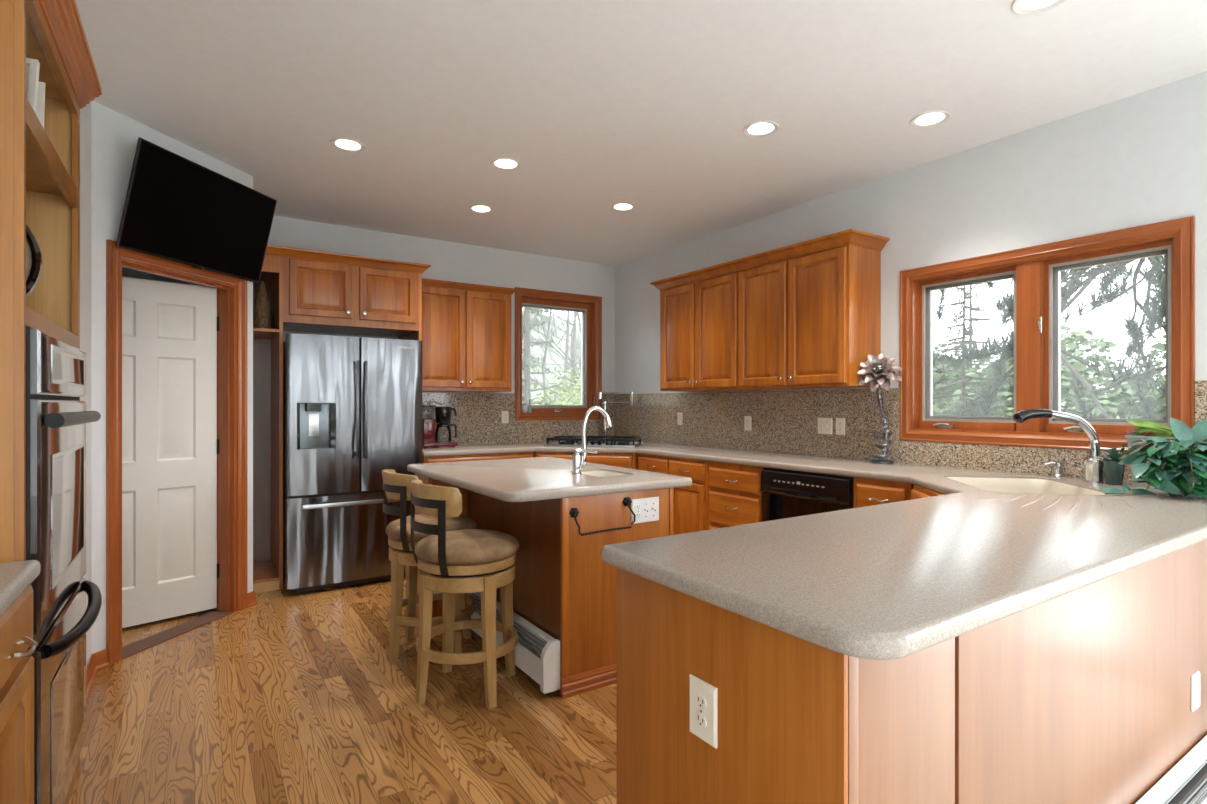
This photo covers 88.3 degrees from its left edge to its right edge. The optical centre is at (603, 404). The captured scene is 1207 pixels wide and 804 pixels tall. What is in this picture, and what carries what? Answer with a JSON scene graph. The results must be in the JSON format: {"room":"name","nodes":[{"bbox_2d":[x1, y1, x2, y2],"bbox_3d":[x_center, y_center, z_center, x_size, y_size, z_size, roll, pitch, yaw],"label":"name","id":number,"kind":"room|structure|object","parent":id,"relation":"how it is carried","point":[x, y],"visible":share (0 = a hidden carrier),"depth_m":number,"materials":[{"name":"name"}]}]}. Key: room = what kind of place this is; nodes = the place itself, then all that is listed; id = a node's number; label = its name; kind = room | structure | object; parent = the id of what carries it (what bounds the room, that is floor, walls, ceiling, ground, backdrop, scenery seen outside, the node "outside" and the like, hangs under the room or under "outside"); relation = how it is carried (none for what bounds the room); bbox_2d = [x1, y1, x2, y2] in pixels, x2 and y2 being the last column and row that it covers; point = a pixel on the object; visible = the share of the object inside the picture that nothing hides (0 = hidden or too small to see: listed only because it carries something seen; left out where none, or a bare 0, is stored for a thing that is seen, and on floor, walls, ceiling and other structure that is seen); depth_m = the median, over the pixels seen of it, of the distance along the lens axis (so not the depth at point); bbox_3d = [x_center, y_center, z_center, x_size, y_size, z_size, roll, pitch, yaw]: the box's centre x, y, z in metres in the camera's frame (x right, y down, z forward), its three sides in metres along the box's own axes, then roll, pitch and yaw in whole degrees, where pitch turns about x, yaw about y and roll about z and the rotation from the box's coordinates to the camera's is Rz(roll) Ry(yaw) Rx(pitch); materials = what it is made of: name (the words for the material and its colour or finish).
{"room":"kitchen","nodes":[
{"label":"kitchen","id":0,"kind":"room"},
{"bbox_2d":[80,101,90,665],"bbox_3d":[-2.401,-0.090,2.419,0.530,2.740,1.010,0,0,-33],"label":"wall","id":1,"kind":"structure","parent":0,"point":[85,112],"depth_m":2.84,"materials":[{"name":"paint"}]},
{"bbox_2d":[86,654,97,701],"bbox_3d":[-2.197,1.238,2.613,0.024,0.085,0.880,0,0,-33],"label":"baseboard","id":2,"kind":"structure","parent":1,"relation":"attached to","point":[91,671],"depth_m":2.85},
{"bbox_2d":[91,101,252,653],"bbox_3d":[-2.409,-0.090,3.484,0.120,2.740,1.042,0,0,12],"label":"wall","id":3,"kind":"structure","parent":0,"point":[114,135],"depth_m":3.05,"materials":[{"name":"paint"}]},
{"bbox_2d":[93,649,109,670],"bbox_3d":[-2.433,1.238,3.011,0.024,0.085,0.066,0,0,12],"label":"baseboard","id":4,"kind":"structure","parent":3,"relation":"attached to","point":[101,657],"depth_m":3.01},
{"bbox_2d":[122,277,218,627],"bbox_3d":[-2.638,0.269,3.599,0.054,1.978,0.731,0,0,42],"label":"door","id":5,"kind":"structure","parent":3,"relation":"in","point":[170,443],"depth_m":3.66,"materials":[{"name":"wood"}]},
{"bbox_2d":[106,239,246,665],"bbox_3d":[-2.402,0.236,3.493,0.150,2.088,0.885,0,0,12],"label":"trim","id":6,"kind":"structure","parent":3,"relation":"attached to","point":[231,298],"depth_m":3.71,"materials":[{"name":"wood"}]},
{"bbox_2d":[116,137,276,282],"bbox_3d":[-2.246,-1.037,3.513,0.160,0.535,0.950,0,0,11],"label":"television","id":7,"kind":"object","parent":3,"relation":"attached to","point":[177,208],"visible":1,"depth_m":3.41,"materials":[{"name":"black plastic"}]},
{"bbox_2d":[69,577,616,803],"bbox_3d":[0.562,1.340,1.518,5.095,0.120,9.220,0,0,-33],"label":"floor","id":8,"kind":"structure","parent":0,"point":[289,697],"depth_m":2.50,"materials":[{"name":"brown wood"}]},
{"bbox_2d":[0,584,37,803],"bbox_3d":[-1.481,0.844,1.147,0.654,0.873,0.400,0,0,-33],"label":"base cabinet","id":9,"kind":"object","parent":8,"relation":"on","point":[16,624],"visible":0.97,"depth_m":1.32,"materials":[{"name":"brown wood"}]},
{"bbox_2d":[0,0,101,803],"bbox_3d":[-1.829,0.080,1.675,0.665,2.400,0.852,0,0,-33],"label":"oven tower","id":10,"kind":"object","parent":8,"relation":"on","point":[40,166],"visible":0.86,"depth_m":1.65,"materials":[{"name":"brown wood"}]},
{"bbox_2d":[26,58,39,113],"bbox_3d":[-1.592,-0.827,1.605,0.200,0.180,0.047,0,0,-25],"label":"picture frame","id":11,"kind":"object","parent":10,"relation":"on","point":[32,65],"visible":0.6,"depth_m":1.64,"materials":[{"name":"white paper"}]},
{"bbox_2d":[26,225,41,296],"bbox_3d":[-1.778,-0.414,1.701,0.360,0.360,0.032,0,0,-33],"label":"wall clock","id":12,"kind":"object","parent":10,"relation":"on","point":[33,253],"visible":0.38,"depth_m":1.78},
{"bbox_2d":[36,82,45,127],"bbox_3d":[-1.796,-0.863,1.852,0.200,0.249,0.032,0,0,-28],"label":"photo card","id":13,"kind":"object","parent":10,"relation":"on","point":[40,111],"visible":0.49,"depth_m":1.90,"materials":[{"name":"white paper"}]},
{"bbox_2d":[26,97,77,208],"bbox_3d":[-1.847,-0.708,1.663,0.585,0.061,0.810,0,0,-33],"label":"shelf","id":14,"kind":"object","parent":10,"relation":"attached to","point":[49,185],"depth_m":1.92,"materials":[{"name":"brown wood"}]},
{"bbox_2d":[26,327,101,803],"bbox_3d":[-1.774,0.485,1.685,0.637,1.340,0.761,0,0,-33],"label":"double wall oven","id":15,"kind":"object","parent":10,"relation":"in","point":[56,417],"visible":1,"depth_m":1.67,"materials":[{"name":"silver metal"}]},
{"bbox_2d":[253,244,430,592],"bbox_3d":[-2.025,0.099,4.761,1.219,2.363,0.655,0,0,-33],"label":"refrigerator surround","id":16,"kind":"object","parent":8,"relation":"on","point":[310,291],"visible":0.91,"depth_m":4.59,"materials":[{"name":"brown wood"}]},
{"bbox_2d":[253,281,275,328],"bbox_3d":[-2.409,-0.699,4.398,0.176,0.355,0.175,0,0,-33],"label":"cone tree","id":17,"kind":"object","parent":16,"relation":"on","point":[262,315],"visible":0.9,"depth_m":4.37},
{"bbox_2d":[253,328,278,338],"bbox_3d":[-2.472,-0.510,4.492,0.174,0.020,0.576,0,0,-33],"label":"shelf","id":18,"kind":"object","parent":16,"relation":"attached to","point":[258,333],"depth_m":4.38,"materials":[{"name":"brown wood"}]},
{"bbox_2d":[253,560,278,583],"bbox_3d":[-2.472,1.205,4.492,0.174,0.020,0.576,0,0,-33],"label":"shelf","id":19,"kind":"object","parent":16,"relation":"attached to","point":[264,571],"depth_m":4.42,"materials":[{"name":"brown wood"}]},
{"bbox_2d":[283,333,421,592],"bbox_3d":[-1.916,0.404,4.663,0.906,1.752,0.852,0,0,-33],"label":"refrigerator","id":20,"kind":"object","parent":8,"relation":"on","point":[352,406],"visible":0.92,"depth_m":4.30,"materials":[{"name":"silver metal"}]},
{"bbox_2d":[382,469,476,664],"bbox_3d":[-0.904,0.807,3.237,0.480,0.945,0.479,0,0,-3],"label":"bar stool","id":21,"kind":"object","parent":8,"relation":"on","point":[396,486],"visible":0.63,"depth_m":3.08,"materials":[{"name":"brown wood"}]},
{"bbox_2d":[385,514,476,541],"bbox_3d":[-0.895,0.630,3.247,0.460,0.086,0.460,0,0,-3],"label":"cushion","id":22,"kind":"object","parent":21,"relation":"on","point":[397,530],"depth_m":3.12,"materials":[{"name":"fabric"}]},
{"bbox_2d":[410,480,518,708],"bbox_3d":[-0.624,0.807,2.801,0.479,0.945,0.480,0,0,7],"label":"bar stool","id":23,"kind":"object","parent":8,"relation":"on","point":[450,563],"visible":1,"depth_m":2.65,"materials":[{"name":"brown wood"}]},
{"bbox_2d":[415,529,518,564],"bbox_3d":[-0.613,0.630,2.810,0.460,0.086,0.460,0,0,7],"label":"cushion","id":24,"kind":"object","parent":23,"relation":"on","point":[466,546],"depth_m":2.66,"materials":[{"name":"fabric"}]},
{"bbox_2d":[422,452,533,462],"bbox_3d":[-1.150,0.844,5.332,0.952,0.873,0.654,0,0,-33],"label":"base cabinet","id":25,"kind":"object","parent":8,"relation":"on","point":[435,459],"visible":0.02,"depth_m":5.07,"materials":[{"name":"brown wood"}]},
{"bbox_2d":[470,592,559,696],"bbox_3d":[-0.530,1.159,3.172,0.083,0.242,1.115,0,0,-33],"label":"baseboard heater","id":26,"kind":"object","parent":8,"relation":"on","point":[536,652],"visible":0.44,"depth_m":2.81,"materials":[{"name":"white metal"}]},
{"bbox_2d":[474,592,554,642],"bbox_3d":[-0.513,1.050,3.183,0.040,0.016,1.055,0,0,-33],"label":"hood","id":27,"kind":"object","parent":26,"relation":"attached to","point":[518,620],"depth_m":2.92,"materials":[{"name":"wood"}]},
{"bbox_2d":[415,474,672,698],"bbox_3d":[-0.396,0.844,3.422,0.855,0.873,1.445,0,0,-33],"label":"base cabinet","id":28,"kind":"object","parent":8,"relation":"on","point":[563,586],"visible":0.39,"depth_m":2.84,"materials":[{"name":"brown wood"}]},
{"bbox_2d":[407,457,691,501],"bbox_3d":[-0.381,0.445,3.459,1.008,0.160,1.510,0,0,-33],"label":"countertop","id":29,"kind":"structure","parent":28,"relation":"on","point":[537,478],"depth_m":3.11,"materials":[{"name":"stone"}]},
{"bbox_2d":[571,406,611,474],"bbox_3d":[-0.051,0.187,3.256,0.229,0.358,0.099,0,0,-20],"label":"faucet","id":30,"kind":"object","parent":29,"relation":"on","point":[577,465],"visible":1,"depth_m":3.24,"materials":[{"name":"silver metal"}]},
{"bbox_2d":[581,471,627,476],"bbox_3d":[-0.010,0.448,3.332,0.250,0.154,0.348,0,0,-33],"label":"sink","id":31,"kind":"object","parent":29,"relation":"in","point":[587,473],"depth_m":3.47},
{"bbox_2d":[570,497,635,535],"bbox_3d":[0.000,0.505,2.816,0.336,0.146,0.042,0,0,-33],"label":"towel bar","id":32,"kind":"object","parent":28,"relation":"attached to","point":[627,501],"visible":1,"depth_m":2.79,"materials":[{"name":"metal"}]},
{"bbox_2d":[631,497,658,523],"bbox_3d":[0.201,0.505,2.967,0.163,0.116,0.010,0,0,-33],"label":"wall outlet","id":33,"kind":"object","parent":28,"relation":"attached to","point":[645,509],"visible":0.98,"depth_m":2.96,"materials":[{"name":"white plastic"}]},
{"bbox_2d":[534,452,637,469],"bbox_3d":[-0.074,0.844,5.693,1.213,0.873,1.203,0,0,-33],"label":"base cabinet","id":34,"kind":"object","parent":8,"relation":"on","point":[625,460],"visible":0.04,"depth_m":5.23,"materials":[{"name":"brown wood"}]},
{"bbox_2d":[638,453,706,534],"bbox_3d":[0.745,0.844,4.985,0.648,0.873,0.835,0,0,-33],"label":"base cabinet","id":35,"kind":"object","parent":8,"relation":"on","point":[689,502],"visible":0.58,"depth_m":4.65,"materials":[{"name":"brown wood"}]},
{"bbox_2d":[707,461,764,529],"bbox_3d":[1.119,0.844,4.417,0.648,0.873,0.524,0,0,-33],"label":"base cabinet","id":36,"kind":"object","parent":8,"relation":"on","point":[734,493],"visible":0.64,"depth_m":4.25,"materials":[{"name":"brown wood"}]},
{"bbox_2d":[761,468,853,521],"bbox_3d":[1.430,0.847,3.905,0.641,0.866,0.660,0,0,-33],"label":"dishwasher","id":37,"kind":"object","parent":8,"relation":"on","point":[785,493],"visible":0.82,"depth_m":3.75,"materials":[{"name":"black plastic"}]},
{"bbox_2d":[854,477,912,507],"bbox_3d":[1.722,0.844,3.499,0.648,0.873,0.335,0,0,-33],"label":"base cabinet","id":38,"kind":"object","parent":8,"relation":"on","point":[867,492],"visible":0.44,"depth_m":3.35,"materials":[{"name":"brown wood"}]},
{"bbox_2d":[617,539,1206,803],"bbox_3d":[1.376,0.844,2.088,2.768,0.873,0.677,0,0,-33],"label":"base cabinet","id":39,"kind":"object","parent":8,"relation":"on","point":[1082,695],"visible":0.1,"depth_m":1.39,"materials":[{"name":"brown wood"}]},
{"bbox_2d":[690,674,717,748],"bbox_3d":[0.211,0.655,1.330,0.010,0.125,0.083,0,0,-33],"label":"wall outlet","id":40,"kind":"object","parent":39,"relation":"attached to","point":[703,696],"visible":1,"depth_m":1.32,"materials":[{"name":"beige plastic"}]},
{"bbox_2d":[695,713,706,727],"bbox_3d":[0.208,0.675,1.328,0.002,0.024,0.033,0,0,-33],"label":"socket","id":41,"kind":"object","parent":40,"relation":"attached to","point":[700,718],"depth_m":1.33,"materials":[{"name":"beige plastic"}]},
{"bbox_2d":[695,695,706,708],"bbox_3d":[0.208,0.635,1.328,0.002,0.024,0.033,0,0,-33],"label":"socket","id":42,"kind":"object","parent":40,"relation":"attached to","point":[700,700],"depth_m":1.33,"materials":[{"name":"beige plastic"}]},
{"bbox_2d":[422,441,1206,659],"bbox_3d":[0.266,0.468,3.744,2.811,0.214,4.840,0,0,-33],"label":"countertop","id":43,"kind":"structure","parent":39,"relation":"on","point":[894,580],"depth_m":1.54,"materials":[{"name":"beige stone"}]},
{"bbox_2d":[422,401,457,448],"bbox_3d":[-1.391,0.170,5.272,0.305,0.391,0.140,0,0,-33],"label":"coffee maker","id":44,"kind":"object","parent":43,"relation":"on","point":[442,414],"visible":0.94,"depth_m":5.23,"materials":[{"name":"red plastic"}]},
{"bbox_2d":[435,407,455,423],"bbox_3d":[-1.344,0.089,5.303,0.187,0.143,0.140,0,0,-33],"label":"basket","id":45,"kind":"object","parent":44,"relation":"on","point":[442,414],"depth_m":5.24,"materials":[{"name":"black plastic"}]},
{"bbox_2d":[543,435,642,447],"bbox_3d":[-0.077,0.328,5.591,0.804,0.075,0.524,0,0,12],"label":"gas cooktop","id":46,"kind":"object","parent":43,"relation":"in","point":[564,441],"visible":0.94,"depth_m":5.43,"materials":[{"name":"metal"}]},
{"bbox_2d":[599,391,633,435],"bbox_3d":[0.091,0.118,6.226,0.370,0.495,0.251,0,0,-21],"label":"pot filler","id":47,"kind":"object","parent":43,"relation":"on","point":[631,393],"visible":0.83,"depth_m":6.18,"materials":[{"name":"silver metal"}]},
{"bbox_2d":[857,353,901,463],"bbox_3d":[1.702,0.022,3.863,0.221,0.687,0.250,0,0,-33],"label":"sculpture","id":48,"kind":"object","parent":43,"relation":"on","point":[878,370],"visible":1,"depth_m":3.84,"materials":[{"name":"silver metal"}]},
{"bbox_2d":[947,477,1104,494],"bbox_3d":[1.917,0.473,2.861,0.503,0.204,0.668,0,0,12],"label":"sink","id":49,"kind":"object","parent":43,"relation":"in","point":[1007,485],"depth_m":3.10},
{"bbox_2d":[1043,461,1064,476],"bbox_3d":[2.273,0.326,3.147,0.100,0.080,0.051,0,0,12],"label":"soap dispenser","id":50,"kind":"object","parent":43,"relation":"on","point":[1058,466],"visible":1,"depth_m":3.13,"materials":[{"name":"silver metal"}]},
{"bbox_2d":[1013,409,1125,483],"bbox_3d":[2.175,0.193,2.913,0.547,0.346,0.090,0,0,-2],"label":"sink faucet","id":51,"kind":"object","parent":43,"relation":"on","point":[1093,464],"visible":0.88,"depth_m":2.89,"materials":[{"name":"silver metal"}]},
{"bbox_2d":[1098,448,1124,484],"bbox_3d":[2.330,0.282,2.837,0.113,0.167,0.115,0,0,-33],"label":"succulent pot","id":52,"kind":"object","parent":43,"relation":"on","point":[1113,471],"visible":0.9,"depth_m":2.81,"materials":[{"name":"green ceramic"}]},
{"bbox_2d":[1099,485,1155,494],"bbox_3d":[2.091,0.344,2.506,0.213,0.033,0.062,0,0,5],"label":"leaf sprig","id":53,"kind":"object","parent":43,"relation":"on","point":[1125,488],"visible":1,"depth_m":2.49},
{"bbox_2d":[1111,418,1206,497],"bbox_3d":[2.314,0.209,2.489,0.476,0.312,0.394,0,0,-25],"label":"trailing plant","id":54,"kind":"object","parent":43,"relation":"on","point":[1184,458],"visible":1,"depth_m":2.43,"materials":[{"name":"green plant"}]},
{"bbox_2d":[1125,435,1206,487],"bbox_3d":[2.553,0.252,2.634,0.172,0.226,0.502,0,0,-33],"label":"planter","id":55,"kind":"object","parent":43,"relation":"on","point":[1130,438],"visible":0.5,"depth_m":2.77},
{"bbox_2d":[1126,419,1174,436],"bbox_3d":[2.419,0.117,2.727,0.197,0.100,0.023,0,0,43],"label":"leafy sprig","id":56,"kind":"object","parent":55,"relation":"on","point":[1144,426],"visible":0.88,"depth_m":2.73,"materials":[{"name":"green plant"}]},
{"bbox_2d":[1191,671,1199,711],"bbox_3d":[1.983,0.960,2.081,0.072,0.118,0.010,0,0,-33],"label":"wall outlet","id":57,"kind":"object","parent":39,"relation":"attached to","point":[1195,678],"visible":1,"depth_m":2.07,"materials":[{"name":"white plastic"}]},
{"bbox_2d":[911,484,942,499],"bbox_3d":[1.774,0.844,2.863,0.600,0.873,0.540,0,0,12],"label":"base cabinet","id":58,"kind":"object","parent":8,"relation":"on","point":[917,492],"visible":0.02,"depth_m":3.02,"materials":[{"name":"brown wood"}]},
{"bbox_2d":[1135,735,1206,803],"bbox_3d":[1.871,1.207,1.961,2.040,0.146,0.078,0,0,-33],"label":"baseboard heater","id":59,"kind":"object","parent":8,"relation":"on","point":[1186,782],"visible":1,"depth_m":1.90,"materials":[{"name":"white metal"}]},
{"bbox_3d":[-1.040,0.844,0.475,0.654,0.873,0.400,0,0,-33],"label":"base cabinet","id":60,"kind":"object","parent":8,"relation":"on","visible":0},
{"bbox_2d":[0,560,40,616],"bbox_3d":[-1.256,0.386,0.775,0.638,0.041,1.274,0,0,-33],"label":"countertop","id":61,"kind":"structure","parent":60,"relation":"on","point":[15,577],"depth_m":1.33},
{"bbox_2d":[122,216,614,442],"bbox_3d":[-1.991,-0.090,5.267,4.945,2.740,0.150,0,0,-33],"label":"wall","id":62,"kind":"structure","parent":0,"point":[449,261],"depth_m":5.69,"materials":[{"name":"paint"}]},
{"bbox_2d":[422,278,517,391],"bbox_3d":[-1.248,-0.572,5.436,0.930,0.914,0.378,0,0,-33],"label":"upper cabinet","id":63,"kind":"object","parent":62,"relation":"attached to","point":[466,327],"visible":0.91,"depth_m":5.30,"materials":[{"name":"brown wood"}]},
{"bbox_2d":[422,392,613,444],"bbox_3d":[-0.815,0.131,5.939,2.209,0.471,0.015,0,0,-33],"label":"backsplash","id":64,"kind":"structure","parent":62,"relation":"attached to","point":[478,418],"depth_m":5.79,"materials":[{"name":"stone"}]},
{"bbox_2d":[515,287,601,420],"bbox_3d":[-0.473,-0.480,6.252,0.979,1.274,0.170,0,0,-33],"label":"window","id":65,"kind":"structure","parent":62,"relation":"in","point":[590,307],"depth_m":6.33,"materials":[{"name":"wood"}]},
{"bbox_2d":[75,0,1206,265],"bbox_3d":[0.562,-1.510,1.518,5.095,0.100,9.220,0,0,-33],"label":"ceiling","id":66,"kind":"structure","parent":0,"point":[647,105],"depth_m":2.87,"materials":[{"name":"paint"}]},
{"bbox_2d":[330,138,365,152],"bbox_3d":[-1.437,-1.492,3.499,0.188,0.076,0.188,0,0,-33],"label":"recessed light","id":67,"kind":"object","parent":66,"relation":"in","point":[343,144],"visible":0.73,"depth_m":3.55,"materials":[{"name":"white plastic"}]},
{"bbox_2d":[468,205,493,213],"bbox_3d":[-0.915,-1.492,4.646,0.188,0.076,0.188,0,0,-33],"label":"recessed light","id":68,"kind":"object","parent":66,"relation":"in","point":[483,209],"visible":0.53,"depth_m":4.70,"materials":[{"name":"white"}]},
{"bbox_2d":[490,158,521,170],"bbox_3d":[-0.592,-1.492,3.776,0.188,0.076,0.188,0,0,-33],"label":"recessed light","id":69,"kind":"object","parent":66,"relation":"in","point":[507,164],"visible":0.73,"depth_m":3.83,"materials":[{"name":"white"}]},
{"bbox_2d":[610,203,635,211],"bbox_3d":[0.144,-1.492,4.598,0.188,0.076,0.188,0,0,-33],"label":"recessed light","id":70,"kind":"object","parent":66,"relation":"in","point":[622,207],"visible":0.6,"depth_m":4.65,"materials":[{"name":"white"}]},
{"bbox_2d":[743,121,778,136],"bbox_3d":[0.834,-1.492,3.296,0.188,0.076,0.188,0,0,-33],"label":"recessed light","id":71,"kind":"object","parent":66,"relation":"in","point":[761,127],"visible":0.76,"depth_m":3.34,"materials":[{"name":"white"}]},
{"bbox_2d":[910,110,950,127],"bbox_3d":[1.670,-1.492,3.181,0.188,0.076,0.188,0,0,-33],"label":"recessed light","id":72,"kind":"object","parent":66,"relation":"in","point":[930,117],"visible":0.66,"depth_m":3.22,"materials":[{"name":"white"}]},
{"bbox_2d":[1011,0,1065,14],"bbox_3d":[1.575,-1.492,2.231,0.188,0.076,0.188,0,0,-33],"label":"recessed light","id":73,"kind":"object","parent":66,"relation":"in","point":[1026,4],"visible":1,"depth_m":2.29,"materials":[{"name":"white"}]},
{"bbox_2d":[615,71,1206,477],"bbox_3d":[2.587,-0.090,2.938,0.150,2.740,9.070,0,0,-33],"label":"wall","id":74,"kind":"structure","parent":0,"point":[1139,159],"depth_m":3.44,"materials":[{"name":"paint"}]},
{"bbox_2d":[660,271,765,391],"bbox_3d":[0.864,-0.562,5.077,0.378,0.895,0.932,0,0,-33],"label":"upper cabinet","id":75,"kind":"object","parent":74,"relation":"attached to","point":[699,320],"visible":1,"depth_m":4.93,"materials":[{"name":"brown wood"}]},
{"bbox_2d":[650,229,889,289],"bbox_3d":[1.113,-1.025,4.684,0.390,0.069,1.989,0,0,-33],"label":"crown molding","id":76,"kind":"structure","parent":75,"relation":"attached to","point":[851,236],"depth_m":4.22,"materials":[{"name":"brown wood"}]},
{"bbox_2d":[739,244,880,389],"bbox_3d":[1.375,-0.562,4.298,0.378,0.895,0.930,0,0,-33],"label":"upper cabinet","id":77,"kind":"object","parent":74,"relation":"attached to","point":[808,321],"visible":0.99,"depth_m":4.04,"materials":[{"name":"brown wood"}]},
{"bbox_2d":[614,380,1206,481],"bbox_3d":[1.448,0.131,4.519,0.015,0.471,4.844,0,0,-33],"label":"backsplash","id":78,"kind":"structure","parent":74,"relation":"attached to","point":[785,421],"depth_m":4.44,"materials":[{"name":"stone"}]},
{"bbox_2d":[818,418,831,434],"bbox_3d":[1.543,0.150,4.345,0.018,0.115,0.118,0,0,-33],"label":"light switch","id":79,"kind":"object","parent":78,"relation":"attached to","point":[824,424],"visible":1,"depth_m":4.34,"materials":[{"name":"beige plastic"}]},
{"bbox_2d":[836,418,844,434],"bbox_3d":[1.615,0.150,4.243,0.010,0.115,0.072,0,0,-33],"label":"wall outlet","id":80,"kind":"object","parent":78,"relation":"attached to","point":[840,422],"visible":1,"depth_m":4.24,"materials":[{"name":"beige plastic"}]},
{"bbox_2d":[900,216,1194,450],"bbox_3d":[2.297,-0.305,3.361,0.170,1.054,1.369,0,0,-33],"label":"window","id":81,"kind":"structure","parent":74,"relation":"in","point":[1036,270],"depth_m":3.29,"materials":[{"name":"wood"}]},
{"label":"outside","id":82,"kind":"structure","parent":0,"visible":0},
{"bbox_3d":[4.302,0.096,20.772,150.000,3.768,150.000,0,0,-33],"label":"ground","id":83,"kind":"structure","parent":82,"visible":0},
{"bbox_2d":[522,307,555,404],"bbox_3d":[-2.018,-2.851,15.665,2.046,9.063,2.320,0,0,30],"label":"conifer tree","id":84,"kind":"object","parent":83,"relation":"on","point":[531,345],"visible":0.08,"depth_m":15.70,"materials":[{"name":"green plant"}]},
{"bbox_2d":[522,310,564,395],"bbox_3d":[-2.214,-3.076,18.273,4.155,9.517,4.836,0,0,2],"label":"bare tree","id":85,"kind":"object","parent":83,"relation":"on","point":[551,315],"visible":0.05,"depth_m":18.19,"materials":[{"name":"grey plant"}]},
{"bbox_2d":[522,307,566,404],"bbox_3d":[-1.588,-2.255,12.809,2.000,8.072,2.076,0,0,6],"label":"conifer tree","id":86,"kind":"object","parent":83,"relation":"on","point":[526,323],"visible":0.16,"depth_m":12.81,"materials":[{"name":"green plant"}]},
{"bbox_2d":[522,384,578,404],"bbox_3d":[-1.702,0.593,15.317,2.614,2.216,1.844,0,0,12],"label":"leafy bush","id":87,"kind":"object","parent":83,"relation":"on","point":[557,389],"visible":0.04,"depth_m":15.22,"materials":[{"name":"green plant"}]},
{"bbox_2d":[522,309,580,401],"bbox_3d":[-1.030,-3.035,16.261,4.662,9.433,3.992,0,0,-3],"label":"bare tree","id":88,"kind":"object","parent":83,"relation":"on","point":[558,317],"visible":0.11,"depth_m":15.76,"materials":[{"name":"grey plant"}]},
{"bbox_2d":[522,311,580,403],"bbox_3d":[-0.893,-2.320,14.848,4.238,8.004,3.120,0,0,43],"label":"bare tree","id":89,"kind":"object","parent":83,"relation":"on","point":[567,357],"visible":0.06,"depth_m":14.47,"materials":[{"name":"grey plant"}]},
{"bbox_2d":[522,310,580,394],"bbox_3d":[-0.719,-3.013,20.459,4.918,9.391,4.311,0,0,36],"label":"bare tree","id":90,"kind":"object","parent":83,"relation":"on","point":[550,354],"visible":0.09,"depth_m":20.39,"materials":[{"name":"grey plant"}]},
{"bbox_2d":[531,312,580,375],"bbox_3d":[-0.358,-2.021,14.031,3.128,7.410,3.964,0,0,-16],"label":"bare tree","id":91,"kind":"object","parent":83,"relation":"on","point":[578,315],"visible":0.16,"depth_m":14.60,"materials":[{"name":"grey plant"}]},
{"bbox_2d":[542,370,580,404],"bbox_3d":[-0.406,0.473,13.581,1.746,2.454,2.311,0,0,23],"label":"leafy bush","id":92,"kind":"object","parent":83,"relation":"on","point":[566,392],"visible":0.04,"depth_m":13.30,"materials":[{"name":"green plant"}]},
{"bbox_2d":[933,353,988,410],"bbox_3d":[7.303,0.169,14.310,2.381,3.070,3.251,0,0,-33],"label":"bushy tree","id":93,"kind":"object","parent":83,"relation":"on","point":[940,378],"visible":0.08,"depth_m":13.14,"materials":[{"name":"green plant"}]},
{"bbox_2d":[933,341,995,385],"bbox_3d":[9.892,-0.098,18.385,4.832,3.605,3.659,0,0,-33],"label":"bushy tree","id":94,"kind":"object","parent":83,"relation":"on","point":[956,342],"visible":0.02,"depth_m":18.05,"materials":[{"name":"green plant"}]},
{"bbox_2d":[933,283,1000,371],"bbox_3d":[11.280,-1.807,19.166,3.001,6.574,3.296,0,0,4],"label":"conifer tree","id":95,"kind":"object","parent":83,"relation":"on","point":[971,288],"visible":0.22,"depth_m":19.13,"materials":[{"name":"green plant"}]},
{"bbox_2d":[933,283,1013,416],"bbox_3d":[5.751,-0.335,9.876,2.226,4.263,2.644,0,0,26],"label":"conifer tree","id":96,"kind":"object","parent":83,"relation":"on","point":[965,331],"visible":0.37,"depth_m":9.84,"materials":[{"name":"green plant"}]},
{"bbox_2d":[933,352,1098,416],"bbox_3d":[7.676,0.263,12.147,3.124,2.883,2.804,0,0,41],"label":"bushy tree","id":97,"kind":"object","parent":83,"relation":"on","point":[1065,371],"visible":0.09,"depth_m":11.91,"materials":[{"name":"green plant"}]},
{"bbox_2d":[933,255,1165,418],"bbox_3d":[4.768,-1.824,6.706,6.788,7.243,5.216,0,0,-33],"label":"trees","id":98,"kind":"object","parent":83,"relation":"on","point":[1156,315],"visible":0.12,"depth_m":6.10,"materials":[{"name":"green plant"}]},
{"bbox_2d":[980,324,1153,410],"bbox_3d":[11.200,-0.166,14.993,3.494,3.739,4.237,0,0,-1],"label":"bushy tree","id":99,"kind":"object","parent":83,"relation":"on","point":[1068,339],"visible":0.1,"depth_m":13.80,"materials":[{"name":"green plant"}]},
{"bbox_2d":[1061,384,1165,418],"bbox_3d":[8.356,0.675,10.640,2.618,2.063,2.524,0,0,-33],"label":"bushy tree","id":100,"kind":"object","parent":83,"relation":"on","point":[1116,407],"visible":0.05,"depth_m":10.28,"materials":[{"name":"green plant"}]},
{"bbox_2d":[1102,367,1165,418],"bbox_3d":[10.569,0.295,10.588,3.865,2.822,3.728,0,0,-33],"label":"bushy tree","id":101,"kind":"object","parent":83,"relation":"on","point":[1163,413],"visible":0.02,"depth_m":10.28,"materials":[{"name":"green plant"}]},
{"bbox_2d":[1145,334,1165,405],"bbox_3d":[14.804,-0.332,13.868,4.097,4.069,4.446,0,0,-33],"label":"bushy tree","id":102,"kind":"object","parent":83,"relation":"on","point":[1160,347],"visible":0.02,"depth_m":14.37,"materials":[{"name":"green plant"}]},
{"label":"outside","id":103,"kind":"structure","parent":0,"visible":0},
{"bbox_2d":[522,310,580,404],"bbox_3d":[3.998,-4.452,57.663,110.000,14.155,40.000,0,0,-33],"label":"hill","id":104,"kind":"structure","parent":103,"point":[560,333],"depth_m":45.36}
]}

